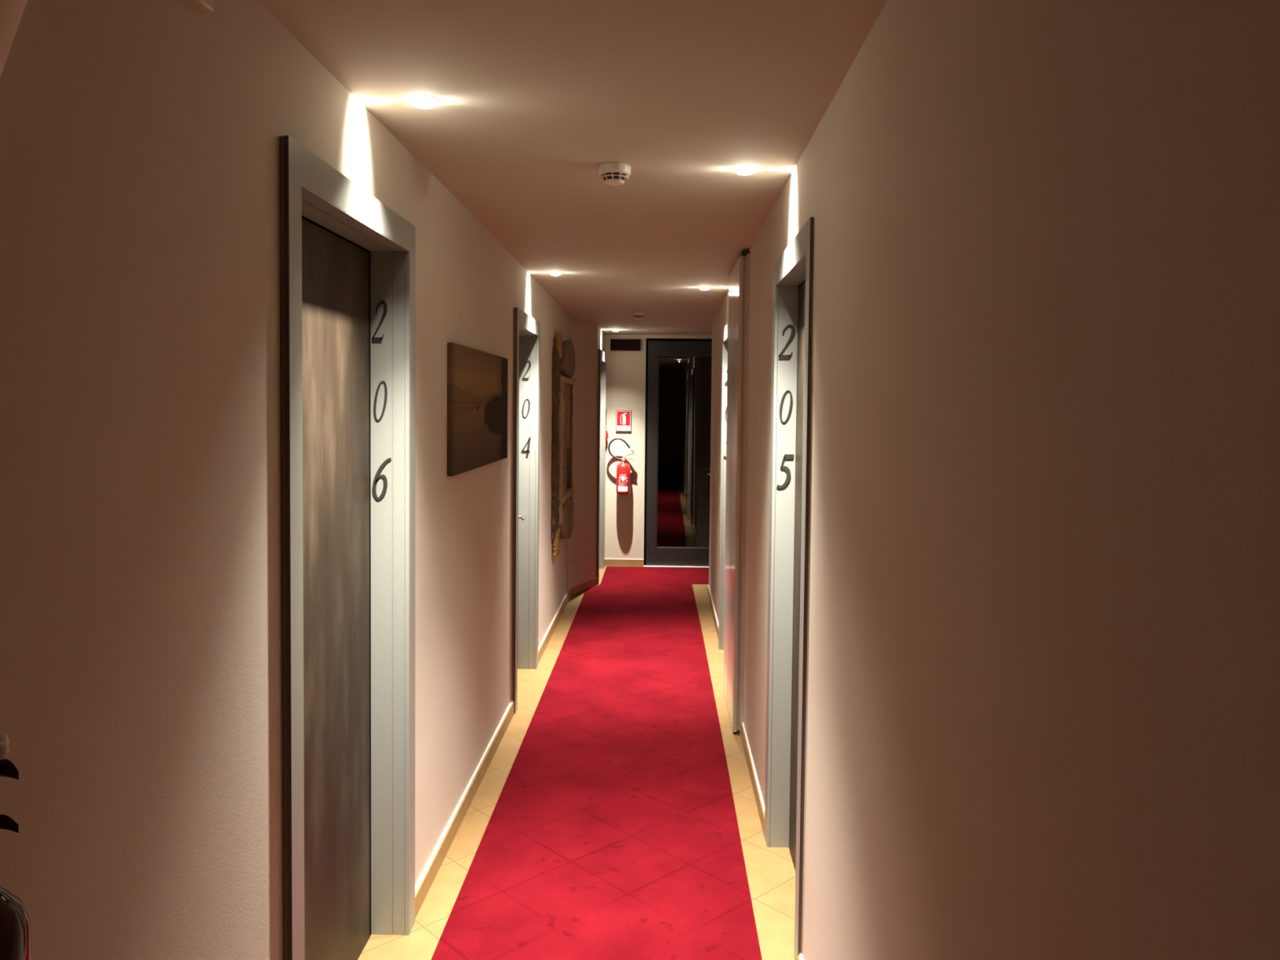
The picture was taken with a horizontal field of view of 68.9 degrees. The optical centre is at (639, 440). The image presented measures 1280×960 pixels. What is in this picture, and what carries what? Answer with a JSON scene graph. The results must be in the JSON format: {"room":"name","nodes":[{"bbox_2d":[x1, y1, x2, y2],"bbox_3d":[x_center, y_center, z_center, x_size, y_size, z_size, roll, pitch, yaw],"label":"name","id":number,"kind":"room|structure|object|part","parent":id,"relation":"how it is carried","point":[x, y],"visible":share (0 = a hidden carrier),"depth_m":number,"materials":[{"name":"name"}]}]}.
{"room":"hotel corridor","nodes":[
{"label":"hotel corridor","id":0,"kind":"room"},
{"bbox_2d":[0,0,571,959],"bbox_3d":[-0.806,0.307,2.700,0.160,2.460,10.530,1,2,1],"label":"wall","id":1,"kind":"structure","parent":0,"point":[141,695],"depth_m":1.51,"materials":[{"name":"paint"}]},
{"bbox_2d":[0,0,27,76],"bbox_3d":[-0.682,-0.428,0.931,0.158,0.339,0.314,1,2,1],"label":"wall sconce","id":2,"kind":"object","parent":1,"relation":"attached to","point":[11,11],"visible":1,"depth_m":0.97,"materials":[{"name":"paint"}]},
{"bbox_2d":[182,0,213,13],"bbox_3d":[-0.736,-0.761,1.381,0.020,0.102,0.402,1,2,1],"label":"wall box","id":3,"kind":"object","parent":1,"relation":"attached to","point":[200,6],"visible":1,"depth_m":1.55,"materials":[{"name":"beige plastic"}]},
{"bbox_2d":[279,135,415,959],"bbox_3d":[-0.798,0.453,2.433,0.168,2.190,0.975,1,2,1],"label":"door","id":4,"kind":"structure","parent":1,"relation":"in","point":[348,259],"depth_m":2.59,"materials":[{"name":"silver metal"}]},
{"bbox_2d":[447,342,507,476],"bbox_3d":[-0.678,-0.137,4.001,0.022,0.488,1.195,1,2,1],"label":"picture","id":5,"kind":"object","parent":1,"relation":"attached to","point":[477,380],"visible":1,"depth_m":3.80},
{"bbox_2d":[414,587,571,919],"bbox_3d":[-0.731,1.499,2.747,0.015,0.075,10.535,1,2,1],"label":"baseboard","id":6,"kind":"structure","parent":1,"relation":"attached to","point":[429,873],"depth_m":3.77,"materials":[{"name":"tile"}]},
{"bbox_2d":[511,306,540,713],"bbox_3d":[-0.725,0.358,5.380,0.168,2.151,0.915,1,2,1],"label":"door","id":7,"kind":"structure","parent":1,"relation":"in","point":[526,330],"depth_m":5.75,"materials":[{"name":"silver metal"}]},
{"bbox_3d":[-0.721,0.467,5.666,0.059,0.048,0.114,1,2,1],"label":"handle","id":8,"kind":"part","parent":7,"relation":"part of","materials":[{"name":"metal"}]},
{"bbox_2d":[551,332,576,555],"bbox_3d":[-0.576,0.002,7.269,0.068,1.618,1.344,1,2,1],"label":"wood panel","id":9,"kind":"object","parent":1,"relation":"attached to","point":[563,353],"visible":1,"depth_m":7.00,"materials":[{"name":"brown wood"}]},
{"bbox_2d":[257,0,887,335],"bbox_3d":[0.959,-0.929,3.399,3.670,0.209,12.310,1,2,1],"label":"ceiling","id":10,"kind":"structure","parent":0,"point":[534,96],"depth_m":2.46,"materials":[{"name":"paint"}]},
{"bbox_2d":[407,95,439,108],"bbox_3d":[-0.552,-0.862,2.383,0.080,0.021,0.080,1,2,1],"label":"recessed light","id":11,"kind":"object","parent":10,"relation":"in","point":[418,101],"visible":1,"depth_m":2.36,"materials":[{"name":"white"}]},
{"bbox_2d":[548,271,562,275],"bbox_3d":[-0.489,-0.966,5.401,0.080,0.021,0.080,1,2,1],"label":"recessed light","id":12,"kind":"object","parent":10,"relation":"in","point":[553,273],"visible":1,"depth_m":5.38,"materials":[{"name":"white"}]},
{"bbox_2d":[598,162,631,185],"bbox_3d":[-0.082,-0.861,3.027,0.106,0.058,0.106,1,2,1],"label":"smoke detector","id":13,"kind":"object","parent":10,"relation":"attached to","point":[611,173],"visible":1,"depth_m":2.99,"materials":[{"name":"beige plastic"}]},
{"bbox_2d":[631,311,644,319],"bbox_3d":[-0.013,-0.991,7.390,0.106,0.058,0.106,1,2,1],"label":"smoke detector","id":14,"kind":"object","parent":10,"relation":"attached to","point":[637,314],"visible":1,"depth_m":7.35,"materials":[{"name":"beige plastic"}]},
{"bbox_2d":[698,286,710,290],"bbox_3d":[0.411,-0.971,5.949,0.080,0.021,0.080,1,2,1],"label":"recessed light","id":15,"kind":"object","parent":10,"relation":"in","point":[704,288],"visible":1,"depth_m":5.92,"materials":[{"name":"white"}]},
{"bbox_2d":[733,165,757,175],"bbox_3d":[0.343,-0.878,3.041,0.080,0.021,0.080,1,2,1],"label":"recessed light","id":16,"kind":"object","parent":10,"relation":"in","point":[742,170],"visible":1,"depth_m":3.02,"materials":[{"name":"white"}]},
{"bbox_2d":[357,566,795,959],"bbox_3d":[0.934,1.574,3.496,3.670,0.100,12.310,1,2,1],"label":"floor","id":17,"kind":"structure","parent":0,"point":[771,872],"depth_m":3.53,"materials":[{"name":"tile"}]},
{"bbox_2d":[431,566,761,959],"bbox_3d":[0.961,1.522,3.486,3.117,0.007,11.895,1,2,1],"label":"carpet runner","id":18,"kind":"object","parent":17,"relation":"on","point":[611,832],"visible":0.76,"depth_m":3.73,"materials":[{"name":"red carpet"}]},
{"bbox_2d":[723,251,750,735],"bbox_3d":[0.514,0.259,5.008,0.052,2.402,0.800,1,2,1],"label":"pillar","id":19,"kind":"structure","parent":17,"relation":"on","point":[740,276],"depth_m":4.67,"materials":[{"name":"white paint"}]},
{"bbox_3d":[0.502,0.253,5.218,0.020,2.378,0.369,1,2,1],"label":"closet door","id":20,"kind":"part","parent":19,"relation":"part of","materials":[{"name":"white paint"}]},
{"bbox_3d":[0.493,0.268,4.831,0.020,2.378,0.383,1,2,1],"label":"closet door","id":21,"kind":"part","parent":19,"relation":"part of","materials":[{"name":"white paint"}]},
{"bbox_3d":[0.524,0.264,5.008,0.032,2.392,0.800,1,2,1],"label":"frame","id":22,"kind":"part","parent":19,"relation":"part of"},
{"bbox_3d":[-0.715,1.169,0.699,0.101,0.895,0.770,1,2,1],"label":"console table","id":23,"kind":"object","parent":17,"relation":"on","visible":0},
{"bbox_2d":[0,733,31,959],"bbox_3d":[-0.698,0.469,0.987,0.091,0.481,0.091,0,2,-10],"label":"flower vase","id":24,"kind":"object","parent":23,"relation":"on","point":[15,944],"visible":1,"depth_m":0.98,"materials":[{"name":"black ceramic"}]},
{"bbox_2d":[568,318,598,586],"bbox_3d":[-0.589,0.092,8.254,0.216,2.460,0.676,2,2,23],"label":"wall","id":25,"kind":"structure","parent":0,"point":[584,335],"depth_m":8.21,"materials":[{"name":"paint"}]},
{"bbox_2d":[570,577,596,595],"bbox_3d":[-0.499,1.287,8.243,0.015,0.075,0.507,2,2,23],"label":"baseboard","id":26,"kind":"structure","parent":25,"relation":"attached to","point":[583,586],"depth_m":8.23,"materials":[{"name":"wood"}]},
{"bbox_2d":[598,325,604,352],"bbox_3d":[-0.460,0.064,9.008,0.160,2.460,0.932,1,2,1],"label":"wall","id":27,"kind":"structure","parent":0,"point":[601,335],"depth_m":8.93,"materials":[{"name":"paint"}]},
{"bbox_2d":[595,349,606,584],"bbox_3d":[-0.442,0.223,8.944,0.168,2.148,0.890,1,2,1],"label":"door","id":28,"kind":"structure","parent":27,"relation":"in","point":[602,356],"depth_m":9.29,"materials":[{"name":"silver metal"}]},
{"bbox_2d":[605,429,608,441],"bbox_3d":[-0.344,-0.053,9.421,0.048,0.140,0.070,1,2,1],"label":"button","id":29,"kind":"object","parent":27,"relation":"attached to","point":[606,432],"visible":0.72,"depth_m":9.40,"materials":[{"name":"red plastic"}]},
{"bbox_2d":[604,334,711,559],"bbox_3d":[1.153,0.061,9.514,3.360,2.460,0.160,1,2,1],"label":"wall","id":30,"kind":"structure","parent":0,"point":[625,369],"depth_m":9.46,"materials":[{"name":"paint"}]},
{"bbox_2d":[608,437,634,495],"bbox_3d":[-0.188,0.258,9.385,0.234,0.576,0.153,-1,3,-29],"label":"fire extinguisher","id":31,"kind":"object","parent":30,"relation":"attached to","point":[623,468],"visible":1,"depth_m":9.35,"materials":[{"name":"red metal"}]},
{"bbox_2d":[615,409,631,431],"bbox_3d":[-0.166,-0.203,9.446,0.156,0.214,0.019,1,2,1],"label":"sign","id":32,"kind":"object","parent":30,"relation":"attached to","point":[623,420],"visible":1,"depth_m":9.44,"materials":[{"name":"red plastic"}]},
{"bbox_2d":[604,558,644,566],"bbox_3d":[-0.171,1.241,9.508,0.418,0.075,0.009,1,2,1],"label":"baseboard","id":33,"kind":"structure","parent":30,"relation":"attached to","point":[608,562],"depth_m":9.50,"materials":[{"name":"tile"}]},
{"bbox_2d":[610,338,639,351],"bbox_3d":[-0.149,-0.971,9.402,0.298,0.120,0.048,1,2,1],"label":"air vent","id":34,"kind":"object","parent":30,"relation":"attached to","point":[615,344],"visible":1,"depth_m":9.38,"materials":[{"name":"black plastic"}]},
{"bbox_2d":[643,337,711,567],"bbox_3d":[0.460,0.127,9.471,0.822,2.318,0.165,1,2,1],"label":"door","id":35,"kind":"structure","parent":30,"relation":"in","point":[678,371],"depth_m":9.47,"materials":[{"name":"black glass"}]},
{"bbox_3d":[0.463,0.117,9.470,0.578,1.964,0.006,1,2,1],"label":"glass pane","id":36,"kind":"part","parent":35,"relation":"part of","materials":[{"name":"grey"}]},
{"bbox_2d":[708,0,1279,959],"bbox_3d":[0.561,0.318,2.773,0.160,2.460,10.743,1,2,1],"label":"wall","id":37,"kind":"structure","parent":0,"point":[1042,687],"depth_m":1.04,"materials":[{"name":"paint"}]},
{"bbox_2d":[718,323,728,649],"bbox_3d":[0.600,0.348,5.885,0.133,2.158,0.900,1,2,1],"label":"door","id":38,"kind":"structure","parent":37,"relation":"in","point":[725,331],"depth_m":6.26,"materials":[{"name":"silver metal"}]},
{"bbox_2d":[706,584,803,959],"bbox_3d":[0.463,1.508,2.821,0.012,0.075,10.743,1,2,1],"label":"baseboard","id":39,"kind":"structure","parent":37,"relation":"attached to","point":[757,791],"depth_m":4.13,"materials":[{"name":"tile"}]},
{"bbox_2d":[764,217,813,959],"bbox_3d":[0.543,0.446,3.090,0.133,2.178,0.885,1,2,1],"label":"door","id":40,"kind":"structure","parent":37,"relation":"in","point":[793,271],"depth_m":3.42,"materials":[{"name":"silver metal"}]}
]}

